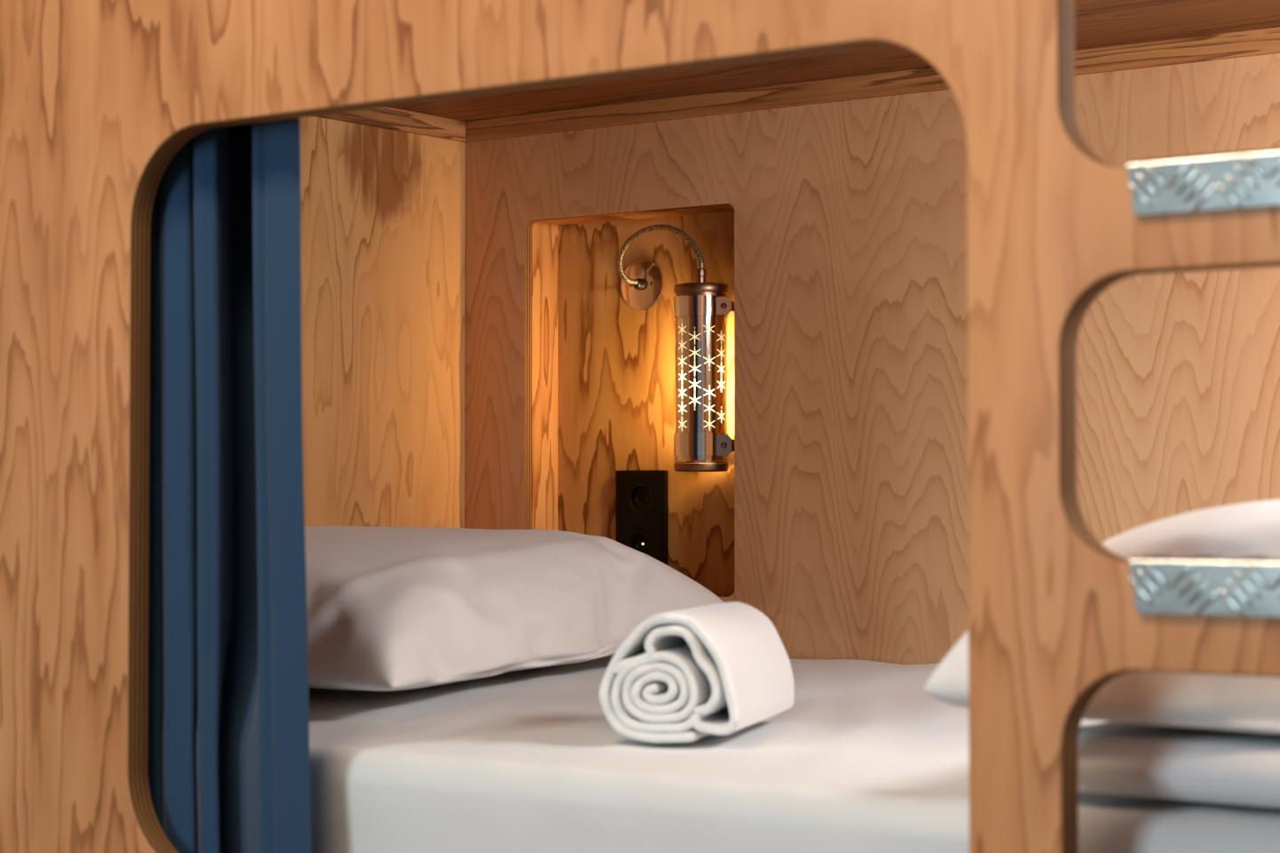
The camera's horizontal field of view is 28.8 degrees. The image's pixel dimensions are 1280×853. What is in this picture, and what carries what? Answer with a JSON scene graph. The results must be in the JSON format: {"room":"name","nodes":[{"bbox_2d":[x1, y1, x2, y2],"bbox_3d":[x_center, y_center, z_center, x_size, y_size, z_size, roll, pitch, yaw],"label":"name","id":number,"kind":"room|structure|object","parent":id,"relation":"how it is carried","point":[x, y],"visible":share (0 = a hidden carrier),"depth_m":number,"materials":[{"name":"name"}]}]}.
{"room":"dormitory","nodes":[
{"label":"dormitory","id":0,"kind":"room"},
{"bbox_2d":[300,116,464,528],"bbox_3d":[-0.680,0.101,3.305,0.018,1.174,1.353,-1,-2,36],"label":"wall","id":1,"kind":"structure","parent":0,"point":[382,211],"depth_m":3.70,"materials":[{"name":"brown wood"}]},
{"bbox_2d":[312,106,465,141],"bbox_3d":[-0.672,-0.470,3.307,0.012,0.031,1.340,-1,-2,36],"label":"trim","id":2,"kind":"structure","parent":1,"relation":"attached to","point":[387,117],"depth_m":3.73,"materials":[{"name":"brown wood"}]},
{"bbox_2d":[389,0,1279,121],"bbox_3d":[0.213,-0.513,2.660,2.205,0.020,1.353,-1,-2,36],"label":"ceiling","id":3,"kind":"structure","parent":0,"point":[1098,23],"depth_m":3.33,"materials":[{"name":"brown wood"}]},
{"bbox_2d":[148,117,311,852],"bbox_3d":[-0.420,-0.024,2.352,0.394,0.974,0.097,-1,-2,36],"label":"curtain","id":4,"kind":"object","parent":3,"relation":"hanging from","point":[228,716],"visible":0.41,"depth_m":2.29,"materials":[{"name":"blue fabric"}]},
{"bbox_2d":[464,53,1279,664],"bbox_3d":[0.644,0.089,3.227,2.245,1.194,0.097,-1,-2,36],"label":"wall","id":5,"kind":"structure","parent":0,"point":[836,233],"depth_m":3.46,"materials":[{"name":"brown wood"}]},
{"bbox_2d":[616,470,668,566],"bbox_3d":[0.003,0.145,3.737,0.092,0.158,0.010,-1,-2,36],"label":"power socket","id":6,"kind":"object","parent":5,"relation":"attached to","point":[634,499],"visible":0.84,"depth_m":3.73,"materials":[{"name":"black plastic"}]},
{"bbox_2d":[616,224,734,471],"bbox_3d":[0.041,-0.116,3.661,0.240,0.365,0.097,-1,-2,36],"label":"wall lamp","id":7,"kind":"object","parent":5,"relation":"attached to","point":[701,308],"visible":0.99,"depth_m":3.58,"materials":[{"name":"silver glass"}]},
{"bbox_2d":[461,26,1279,142],"bbox_3d":[0.612,-0.473,3.199,2.205,0.031,0.012,-1,-2,36],"label":"trim","id":8,"kind":"structure","parent":5,"relation":"attached to","point":[1261,41],"depth_m":3.45,"materials":[{"name":"brown wood"}]},
{"bbox_3d":[-0.573,1.038,0.459,7.500,0.050,7.100,-1,-2,36],"label":"floor","id":9,"kind":"structure","parent":0,"visible":0},
{"bbox_2d":[0,0,1279,852],"bbox_3d":[0.006,-0.198,1.947,4.100,2.500,0.027,-1,-2,36],"label":"panel","id":10,"kind":"object","parent":9,"relation":"on","point":[98,98],"visible":0.98,"depth_m":2.07,"materials":[{"name":"brown wood"}]},
{"bbox_2d":[1127,148,1279,215],"bbox_3d":[0.476,-0.164,1.596,0.339,0.040,0.037,-1,-2,36],"label":"ladder tread","id":11,"kind":"object","parent":10,"relation":"attached to","point":[1244,179],"visible":1,"depth_m":1.65,"materials":[{"name":"metal"}]},
{"bbox_2d":[1128,554,1279,617],"bbox_3d":[0.476,0.104,1.589,0.339,0.040,0.037,-1,-2,36],"label":"ladder tread","id":12,"kind":"object","parent":10,"relation":"attached to","point":[1164,584],"visible":1,"depth_m":1.64,"materials":[{"name":"metal"}]},
{"bbox_3d":[0.213,0.580,2.631,2.205,0.180,1.353,-1,-2,36],"label":"floor","id":13,"kind":"structure","parent":0,"visible":0},
{"bbox_2d":[308,654,1279,852],"bbox_3d":[0.233,0.394,2.663,2.197,0.195,1.278,-1,-2,36],"label":"mattress","id":14,"kind":"object","parent":13,"relation":"on","point":[863,759],"visible":0.32,"depth_m":2.17,"materials":[{"name":"white fabric"}]},
{"bbox_2d":[304,526,723,691],"bbox_3d":[-0.279,0.218,3.130,0.725,0.185,1.037,-1,-2,32],"label":"pillow","id":15,"kind":"object","parent":14,"relation":"on","point":[388,608],"visible":0.69,"depth_m":2.90,"materials":[{"name":"white fabric"}]},
{"bbox_2d":[599,601,794,743],"bbox_3d":[0.061,0.235,2.411,0.134,0.120,0.271,0,-2,15],"label":"rolled towel","id":16,"kind":"object","parent":14,"relation":"on","point":[692,675],"visible":1,"depth_m":2.29,"materials":[{"name":"white fabric"}]},
{"bbox_2d":[1078,721,1279,807],"bbox_3d":[0.733,0.255,2.014,0.595,0.045,0.779,-1,-2,36],"label":"duvet","id":17,"kind":"object","parent":14,"relation":"on","point":[1174,763],"visible":0.6,"depth_m":1.81,"materials":[{"name":"white fabric"}]},
{"bbox_2d":[923,499,1279,734],"bbox_3d":[0.654,0.144,1.973,0.626,0.174,0.698,-1,-2,36],"label":"pillow","id":18,"kind":"object","parent":17,"relation":"on","point":[1239,703],"visible":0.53,"depth_m":1.81,"materials":[{"name":"white fabric"}]}
]}

